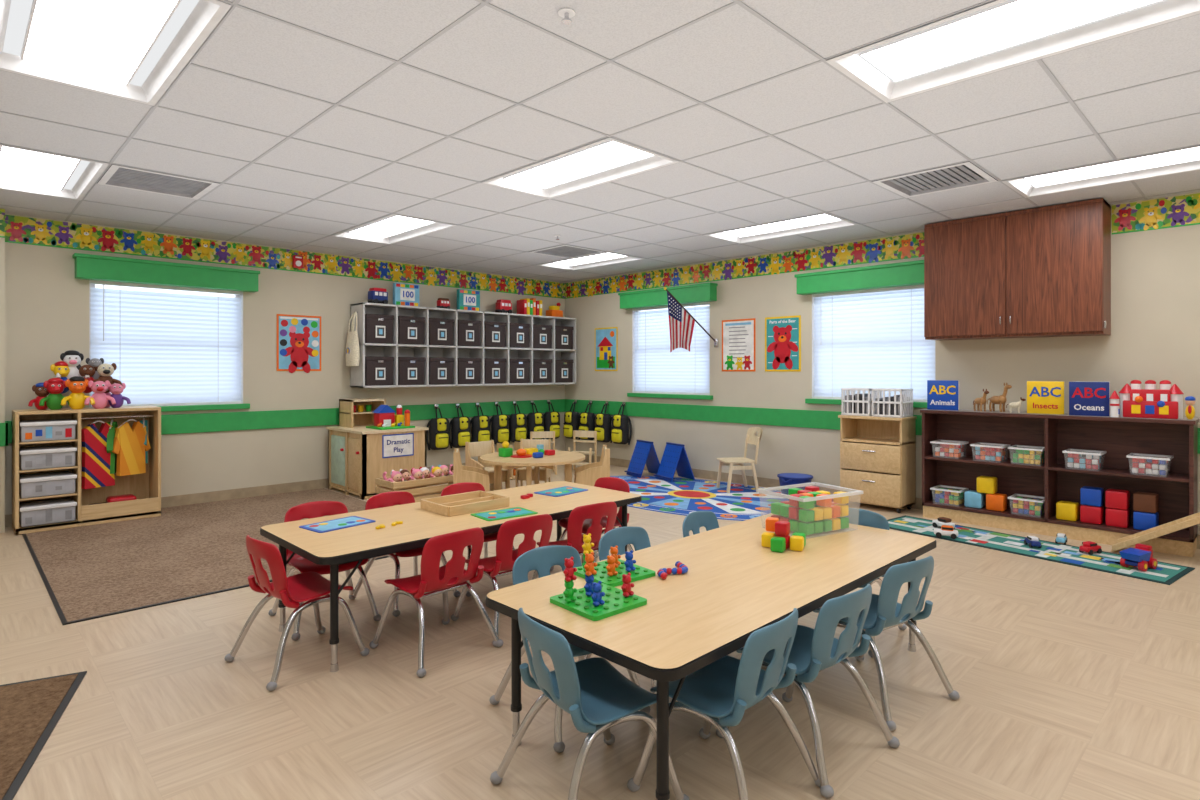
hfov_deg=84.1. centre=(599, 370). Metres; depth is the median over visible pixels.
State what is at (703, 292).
window valance
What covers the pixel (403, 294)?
game box
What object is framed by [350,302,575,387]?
shelf unit
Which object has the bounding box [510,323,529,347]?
storage bin
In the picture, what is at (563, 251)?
ceiling air vent
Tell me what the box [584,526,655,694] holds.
chair
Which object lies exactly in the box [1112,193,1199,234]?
trim
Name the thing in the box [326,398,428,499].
play kitchen
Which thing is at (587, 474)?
chair
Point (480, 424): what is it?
backpack
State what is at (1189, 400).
toy figure
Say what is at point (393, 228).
ceiling light troffer
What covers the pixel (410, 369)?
storage bin
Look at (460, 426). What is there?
backpack
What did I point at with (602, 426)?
backpack
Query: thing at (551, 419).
backpack
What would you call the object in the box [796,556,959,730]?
chair
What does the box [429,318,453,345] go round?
storage bin
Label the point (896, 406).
plastic crate
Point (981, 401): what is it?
figure
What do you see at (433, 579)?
chair
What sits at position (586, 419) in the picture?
backpack
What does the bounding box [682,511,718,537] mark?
chair
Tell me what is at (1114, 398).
lighthouse
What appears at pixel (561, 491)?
card
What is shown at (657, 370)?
blind
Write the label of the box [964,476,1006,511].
blocks
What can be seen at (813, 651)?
chair
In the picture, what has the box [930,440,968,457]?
bin
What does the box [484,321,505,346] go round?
storage bin
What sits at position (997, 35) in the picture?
ceiling light troffer
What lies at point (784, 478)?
plastic tub
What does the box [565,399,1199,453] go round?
trim
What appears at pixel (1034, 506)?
bin
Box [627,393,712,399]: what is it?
window sill
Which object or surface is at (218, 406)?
window sill
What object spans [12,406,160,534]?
storage unit
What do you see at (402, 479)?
crate
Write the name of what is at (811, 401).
window sill
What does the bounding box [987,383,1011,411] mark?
figure
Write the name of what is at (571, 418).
backpack
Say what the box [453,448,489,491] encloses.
chair
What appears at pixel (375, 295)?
bus
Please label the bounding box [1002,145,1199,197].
ceiling light troffer
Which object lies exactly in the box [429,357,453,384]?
storage bin
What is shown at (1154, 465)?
bin
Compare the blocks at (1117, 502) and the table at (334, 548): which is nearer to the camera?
the table at (334, 548)
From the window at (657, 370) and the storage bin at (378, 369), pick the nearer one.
the storage bin at (378, 369)
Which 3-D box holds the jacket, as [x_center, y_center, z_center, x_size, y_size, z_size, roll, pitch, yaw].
[-4.134,0.620,5.637,0.056,0.480,0.259,0,0,-29]
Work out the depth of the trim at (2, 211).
5.13 m
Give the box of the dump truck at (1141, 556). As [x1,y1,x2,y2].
[1119,544,1157,570]
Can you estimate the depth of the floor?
2.52 m
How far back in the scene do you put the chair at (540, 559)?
2.52 m
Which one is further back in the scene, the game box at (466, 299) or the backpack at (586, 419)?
the backpack at (586, 419)
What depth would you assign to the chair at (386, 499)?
3.67 m
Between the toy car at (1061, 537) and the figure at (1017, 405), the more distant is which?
the figure at (1017, 405)
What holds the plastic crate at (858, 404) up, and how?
on the base cabinet at (878, 454)
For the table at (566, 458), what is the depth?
6.08 m
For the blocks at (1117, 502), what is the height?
0.256 m
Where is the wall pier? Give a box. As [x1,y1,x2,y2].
[0,208,4,532]
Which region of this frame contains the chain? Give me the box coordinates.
[657,561,687,578]
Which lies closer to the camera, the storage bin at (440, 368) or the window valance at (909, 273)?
the window valance at (909, 273)
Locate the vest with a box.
[81,417,115,488]
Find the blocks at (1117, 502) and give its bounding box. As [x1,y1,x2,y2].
[1056,486,1158,529]
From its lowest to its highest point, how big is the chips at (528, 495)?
0.020 m
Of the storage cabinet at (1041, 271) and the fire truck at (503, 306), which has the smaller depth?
the storage cabinet at (1041, 271)
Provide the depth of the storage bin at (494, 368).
8.25 m
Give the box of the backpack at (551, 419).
[543,400,559,438]
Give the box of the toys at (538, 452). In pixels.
[499,441,554,457]
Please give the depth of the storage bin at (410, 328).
7.46 m
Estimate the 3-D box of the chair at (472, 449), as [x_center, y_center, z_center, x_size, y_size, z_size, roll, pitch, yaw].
[-1.135,0.985,6.733,0.318,0.530,0.330,0,0,-44]
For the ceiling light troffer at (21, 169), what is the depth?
4.34 m
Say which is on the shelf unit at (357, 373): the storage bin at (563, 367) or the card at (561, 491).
the storage bin at (563, 367)
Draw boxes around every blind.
[90,280,241,406]
[633,302,708,393]
[813,284,934,400]
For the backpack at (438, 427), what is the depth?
7.87 m
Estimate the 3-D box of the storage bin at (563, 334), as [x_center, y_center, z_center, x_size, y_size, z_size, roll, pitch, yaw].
[-0.574,-0.456,9.161,0.322,0.315,0.289,0,0,-44]
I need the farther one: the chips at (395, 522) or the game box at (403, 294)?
the game box at (403, 294)
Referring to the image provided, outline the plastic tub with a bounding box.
[777,473,812,494]
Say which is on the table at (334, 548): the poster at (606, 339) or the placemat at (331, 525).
the placemat at (331, 525)
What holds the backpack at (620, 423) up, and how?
hanging from the wall at (1155, 335)
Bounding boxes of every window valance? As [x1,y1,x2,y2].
[72,253,259,291]
[618,282,717,308]
[794,260,923,294]
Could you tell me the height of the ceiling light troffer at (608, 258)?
0.096 m
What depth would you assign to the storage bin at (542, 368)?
8.79 m
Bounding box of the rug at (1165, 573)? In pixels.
[887,515,1194,584]
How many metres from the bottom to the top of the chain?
0.024 m
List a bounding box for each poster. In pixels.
[277,314,320,372]
[595,327,617,370]
[722,318,755,370]
[765,315,800,370]
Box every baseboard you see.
[5,463,464,526]
[584,454,1199,548]
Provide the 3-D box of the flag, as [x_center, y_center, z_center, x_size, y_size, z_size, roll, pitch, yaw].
[1.044,-0.589,7.636,0.623,0.758,0.070,0,0,5]
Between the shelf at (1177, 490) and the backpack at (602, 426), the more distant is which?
the backpack at (602, 426)
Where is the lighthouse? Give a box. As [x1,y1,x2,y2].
[1109,390,1119,416]
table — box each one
[260,481,641,671]
[480,450,584,489]
[486,513,935,799]
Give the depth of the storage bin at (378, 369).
7.19 m
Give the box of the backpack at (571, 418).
[563,400,579,438]
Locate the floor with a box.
[0,461,1199,799]
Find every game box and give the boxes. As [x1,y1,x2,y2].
[393,283,418,305]
[457,289,479,310]
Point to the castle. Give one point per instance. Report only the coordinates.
(1166, 402)
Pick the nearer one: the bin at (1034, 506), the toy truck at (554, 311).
the bin at (1034, 506)
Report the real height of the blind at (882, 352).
1.072 m
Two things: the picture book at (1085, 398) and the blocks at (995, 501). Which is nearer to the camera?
the picture book at (1085, 398)
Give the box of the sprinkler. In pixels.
[558,8,574,24]
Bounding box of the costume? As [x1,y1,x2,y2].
[89,494,136,504]
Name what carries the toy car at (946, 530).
on the rug at (1165, 573)
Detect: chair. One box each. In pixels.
[224,535,368,690]
[268,501,380,640]
[349,491,460,616]
[369,527,503,676]
[440,482,514,596]
[451,514,552,646]
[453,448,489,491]
[465,440,509,490]
[478,441,520,479]
[489,545,650,752]
[490,608,689,799]
[515,439,550,486]
[530,431,556,474]
[532,501,616,579]
[550,477,633,570]
[568,430,596,469]
[574,445,609,485]
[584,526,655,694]
[627,608,820,799]
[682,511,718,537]
[716,427,762,492]
[716,584,899,797]
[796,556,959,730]
[820,508,906,657]
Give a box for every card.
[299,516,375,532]
[471,507,537,520]
[534,486,587,496]
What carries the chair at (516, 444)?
on the floor
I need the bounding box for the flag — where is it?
[664,287,718,352]
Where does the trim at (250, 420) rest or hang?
attached to the wall at (47, 308)
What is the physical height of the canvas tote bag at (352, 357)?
0.588 m
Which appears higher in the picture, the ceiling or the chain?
the ceiling
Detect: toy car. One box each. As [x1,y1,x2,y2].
[932,517,954,528]
[934,525,957,538]
[1024,536,1041,547]
[1055,533,1066,544]
[1079,541,1101,554]
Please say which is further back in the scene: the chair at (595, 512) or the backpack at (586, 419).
the backpack at (586, 419)
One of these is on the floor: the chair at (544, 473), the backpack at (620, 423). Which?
the chair at (544, 473)
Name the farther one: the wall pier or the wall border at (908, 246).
the wall border at (908, 246)
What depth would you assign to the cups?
7.10 m
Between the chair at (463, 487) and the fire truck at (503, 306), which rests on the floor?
the chair at (463, 487)
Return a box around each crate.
[375,464,452,505]
[841,388,880,415]
[872,388,912,417]
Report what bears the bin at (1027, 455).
in the shelf at (1177, 490)
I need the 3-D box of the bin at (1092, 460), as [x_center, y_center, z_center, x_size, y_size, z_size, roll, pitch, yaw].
[3.627,0.664,4.979,0.214,0.130,0.236,0,0,-44]
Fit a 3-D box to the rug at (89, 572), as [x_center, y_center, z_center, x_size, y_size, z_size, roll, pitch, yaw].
[-2.789,1.246,5.163,2.440,0.007,2.920,0,0,-44]
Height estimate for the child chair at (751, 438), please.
0.655 m
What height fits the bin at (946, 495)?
0.130 m
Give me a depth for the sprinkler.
2.33 m
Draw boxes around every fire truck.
[437,298,449,308]
[495,299,511,312]
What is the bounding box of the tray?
[421,491,509,516]
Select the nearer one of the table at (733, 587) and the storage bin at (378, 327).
the table at (733, 587)
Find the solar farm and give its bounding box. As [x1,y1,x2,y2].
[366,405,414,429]
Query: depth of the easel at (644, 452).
7.91 m
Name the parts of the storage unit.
storage drawer, storage drawer, storage drawer, storage drawer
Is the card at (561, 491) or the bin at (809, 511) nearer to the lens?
the bin at (809, 511)
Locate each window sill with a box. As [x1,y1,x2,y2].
[157,403,249,411]
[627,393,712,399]
[805,398,926,407]
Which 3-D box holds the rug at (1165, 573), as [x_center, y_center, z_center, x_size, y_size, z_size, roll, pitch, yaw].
[2.978,1.245,4.806,0.540,0.010,1.900,0,0,-36]
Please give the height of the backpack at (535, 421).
0.540 m
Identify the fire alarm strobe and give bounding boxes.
[292,255,302,268]
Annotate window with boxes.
[90,280,241,406]
[633,302,708,393]
[813,284,934,400]
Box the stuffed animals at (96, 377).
[28,350,130,409]
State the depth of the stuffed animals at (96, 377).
5.42 m
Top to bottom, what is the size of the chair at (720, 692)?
0.561 m
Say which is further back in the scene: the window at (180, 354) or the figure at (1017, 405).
the window at (180, 354)
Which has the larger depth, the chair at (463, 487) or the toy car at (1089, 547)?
the toy car at (1089, 547)
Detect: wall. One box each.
[5,214,564,514]
[565,192,1199,534]
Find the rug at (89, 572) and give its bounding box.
[22,488,394,624]
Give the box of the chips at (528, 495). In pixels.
[520,493,532,498]
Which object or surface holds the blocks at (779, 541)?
on the table at (733, 587)
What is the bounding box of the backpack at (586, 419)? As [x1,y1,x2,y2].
[578,401,594,439]
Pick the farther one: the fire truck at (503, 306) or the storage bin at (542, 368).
the storage bin at (542, 368)
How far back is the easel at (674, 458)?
7.61 m
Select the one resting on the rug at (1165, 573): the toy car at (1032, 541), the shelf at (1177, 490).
the toy car at (1032, 541)
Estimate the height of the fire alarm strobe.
0.130 m
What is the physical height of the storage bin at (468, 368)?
0.315 m
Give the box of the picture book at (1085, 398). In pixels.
[1069,381,1109,415]
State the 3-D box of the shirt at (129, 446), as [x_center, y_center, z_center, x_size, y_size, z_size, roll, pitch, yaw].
[-3.993,0.630,5.664,0.056,0.500,0.288,0,0,28]
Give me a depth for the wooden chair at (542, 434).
8.23 m
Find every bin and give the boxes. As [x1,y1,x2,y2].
[365,314,393,343]
[365,356,393,385]
[398,316,424,344]
[398,357,424,384]
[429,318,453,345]
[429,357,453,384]
[458,319,480,346]
[458,358,480,383]
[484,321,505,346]
[484,358,505,383]
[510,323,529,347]
[510,359,529,382]
[533,324,551,348]
[533,359,551,382]
[555,326,572,348]
[555,359,572,382]
[757,482,862,534]
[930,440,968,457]
[930,485,968,504]
[970,442,1009,460]
[1008,445,1044,464]
[1008,494,1044,515]
[1062,449,1106,468]
[1126,453,1172,474]
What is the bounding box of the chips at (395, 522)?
[375,521,402,528]
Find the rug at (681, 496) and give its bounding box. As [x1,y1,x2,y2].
[610,476,788,520]
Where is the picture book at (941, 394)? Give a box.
[927,380,958,409]
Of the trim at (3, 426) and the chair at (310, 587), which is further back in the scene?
the trim at (3, 426)
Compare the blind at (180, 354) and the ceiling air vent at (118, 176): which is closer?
the ceiling air vent at (118, 176)
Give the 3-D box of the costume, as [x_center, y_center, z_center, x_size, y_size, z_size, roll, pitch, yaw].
[-4.113,1.129,5.630,0.360,0.130,0.200,0,0,-44]
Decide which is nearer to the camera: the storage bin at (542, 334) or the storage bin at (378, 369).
the storage bin at (378, 369)
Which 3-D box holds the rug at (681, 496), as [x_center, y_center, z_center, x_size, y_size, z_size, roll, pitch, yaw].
[0.926,1.247,6.715,1.857,0.007,2.976,0,0,-44]
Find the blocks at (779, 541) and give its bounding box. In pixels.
[761,517,805,552]
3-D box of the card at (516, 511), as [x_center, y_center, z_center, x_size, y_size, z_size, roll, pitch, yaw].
[-0.501,0.747,3.484,0.300,0.005,0.200,0,0,-39]
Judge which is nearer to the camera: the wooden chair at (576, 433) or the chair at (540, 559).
the chair at (540, 559)
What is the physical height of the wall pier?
2.505 m
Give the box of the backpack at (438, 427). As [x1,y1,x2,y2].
[427,404,448,449]
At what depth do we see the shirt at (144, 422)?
5.76 m
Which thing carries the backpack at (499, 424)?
hanging from the wall at (47, 308)
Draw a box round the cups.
[353,405,371,411]
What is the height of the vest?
0.580 m
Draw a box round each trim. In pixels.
[0,209,4,237]
[0,421,7,445]
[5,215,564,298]
[7,399,564,442]
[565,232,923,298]
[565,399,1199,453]
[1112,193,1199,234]
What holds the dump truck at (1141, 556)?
on the rug at (1165, 573)
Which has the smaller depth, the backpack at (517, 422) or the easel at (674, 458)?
the easel at (674, 458)
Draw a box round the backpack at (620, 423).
[611,402,631,444]
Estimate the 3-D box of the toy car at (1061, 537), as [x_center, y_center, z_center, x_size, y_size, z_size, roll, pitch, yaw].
[3.331,1.207,4.802,0.063,0.066,0.126,0,0,40]
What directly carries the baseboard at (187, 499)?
attached to the wall at (47, 308)
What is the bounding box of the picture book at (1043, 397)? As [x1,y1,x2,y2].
[1027,381,1064,413]
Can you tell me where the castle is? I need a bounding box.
[1119,380,1183,418]
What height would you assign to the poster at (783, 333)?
0.580 m
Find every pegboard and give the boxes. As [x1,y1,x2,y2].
[550,552,646,620]
[574,533,654,586]
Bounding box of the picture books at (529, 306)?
[517,298,541,315]
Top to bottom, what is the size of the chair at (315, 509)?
0.561 m
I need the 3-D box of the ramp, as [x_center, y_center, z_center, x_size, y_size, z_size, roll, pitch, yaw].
[3.911,0.978,4.326,0.278,0.544,0.910,0,0,-44]
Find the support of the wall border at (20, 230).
attached to the wall at (47, 308)
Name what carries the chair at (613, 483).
on the floor
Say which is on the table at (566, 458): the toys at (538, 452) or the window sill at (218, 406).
the toys at (538, 452)
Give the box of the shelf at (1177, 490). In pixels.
[920,409,1198,556]
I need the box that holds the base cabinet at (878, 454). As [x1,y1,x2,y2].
[838,415,916,512]
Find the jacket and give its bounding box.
[107,419,117,473]
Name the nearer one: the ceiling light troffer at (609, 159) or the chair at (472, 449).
the ceiling light troffer at (609, 159)
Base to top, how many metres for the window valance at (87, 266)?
0.200 m
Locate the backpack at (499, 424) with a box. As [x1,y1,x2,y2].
[490,402,508,443]
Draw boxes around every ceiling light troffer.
[0,0,231,105]
[0,144,109,199]
[332,214,456,244]
[482,137,678,198]
[538,252,644,270]
[704,213,858,243]
[826,0,1199,102]
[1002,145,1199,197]
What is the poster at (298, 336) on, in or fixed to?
attached to the wall at (47, 308)
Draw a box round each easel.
[624,440,659,477]
[654,442,694,481]
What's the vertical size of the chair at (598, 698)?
0.561 m
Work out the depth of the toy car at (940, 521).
5.22 m
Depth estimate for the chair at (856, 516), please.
3.27 m
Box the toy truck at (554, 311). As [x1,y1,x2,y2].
[546,303,562,316]
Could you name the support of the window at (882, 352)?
in the wall at (1155, 335)
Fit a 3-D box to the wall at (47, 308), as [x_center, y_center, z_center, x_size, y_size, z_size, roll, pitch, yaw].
[-3.252,-0.060,6.879,7.820,2.620,0.120,0,0,-44]
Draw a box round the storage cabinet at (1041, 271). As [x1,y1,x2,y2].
[924,198,1110,340]
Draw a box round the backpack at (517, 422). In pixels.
[508,401,526,442]
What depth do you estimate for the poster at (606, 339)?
8.88 m
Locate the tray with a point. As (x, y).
(475, 501)
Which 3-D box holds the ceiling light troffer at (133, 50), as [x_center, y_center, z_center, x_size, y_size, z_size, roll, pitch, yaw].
[-1.901,-1.302,2.506,0.610,0.096,1.220,0,0,-44]
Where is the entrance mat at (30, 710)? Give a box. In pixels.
[0,671,86,799]
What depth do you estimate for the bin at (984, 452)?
5.38 m
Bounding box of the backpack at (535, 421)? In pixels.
[526,401,543,438]
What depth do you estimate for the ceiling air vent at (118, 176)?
4.47 m
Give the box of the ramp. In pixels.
[1111,512,1199,551]
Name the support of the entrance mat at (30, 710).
on the floor
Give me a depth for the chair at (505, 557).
3.15 m
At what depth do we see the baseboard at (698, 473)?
7.43 m
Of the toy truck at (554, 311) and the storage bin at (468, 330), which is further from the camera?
the toy truck at (554, 311)
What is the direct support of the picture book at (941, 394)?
on the shelf at (1177, 490)
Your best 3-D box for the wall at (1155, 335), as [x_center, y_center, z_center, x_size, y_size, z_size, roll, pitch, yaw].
[2.945,-0.060,6.054,0.120,2.620,9.730,0,0,-44]
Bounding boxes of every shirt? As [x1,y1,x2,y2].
[112,416,150,475]
[140,417,147,462]
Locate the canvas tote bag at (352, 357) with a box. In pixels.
[345,312,359,365]
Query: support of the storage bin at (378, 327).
on the shelf unit at (357, 373)
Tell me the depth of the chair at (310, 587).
2.80 m
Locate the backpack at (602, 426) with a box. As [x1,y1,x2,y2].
[594,401,611,442]
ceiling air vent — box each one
[97,164,219,199]
[529,244,604,258]
[872,161,997,197]
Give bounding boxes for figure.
[973,389,988,410]
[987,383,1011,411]
[1006,397,1025,412]
[1185,396,1195,419]
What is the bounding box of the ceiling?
[0,0,1199,282]
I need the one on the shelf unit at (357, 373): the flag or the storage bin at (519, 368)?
the storage bin at (519, 368)
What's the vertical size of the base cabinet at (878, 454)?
0.839 m
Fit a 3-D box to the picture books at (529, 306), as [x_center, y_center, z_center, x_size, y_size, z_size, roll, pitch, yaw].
[-0.932,-0.846,8.813,0.305,0.230,0.163,0,0,-44]
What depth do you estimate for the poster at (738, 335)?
7.38 m
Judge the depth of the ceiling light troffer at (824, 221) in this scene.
6.01 m
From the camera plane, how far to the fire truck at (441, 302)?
7.87 m
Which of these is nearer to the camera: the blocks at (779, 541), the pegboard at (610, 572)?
the pegboard at (610, 572)
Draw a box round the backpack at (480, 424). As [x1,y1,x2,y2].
[470,403,489,441]
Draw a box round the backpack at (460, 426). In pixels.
[449,404,469,447]
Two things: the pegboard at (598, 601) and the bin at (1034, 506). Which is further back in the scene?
the bin at (1034, 506)
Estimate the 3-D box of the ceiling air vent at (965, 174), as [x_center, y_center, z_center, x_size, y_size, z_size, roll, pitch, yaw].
[2.217,-1.292,4.404,0.610,0.076,0.610,0,0,-44]
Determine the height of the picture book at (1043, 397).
0.250 m
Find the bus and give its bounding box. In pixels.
[368,287,387,303]

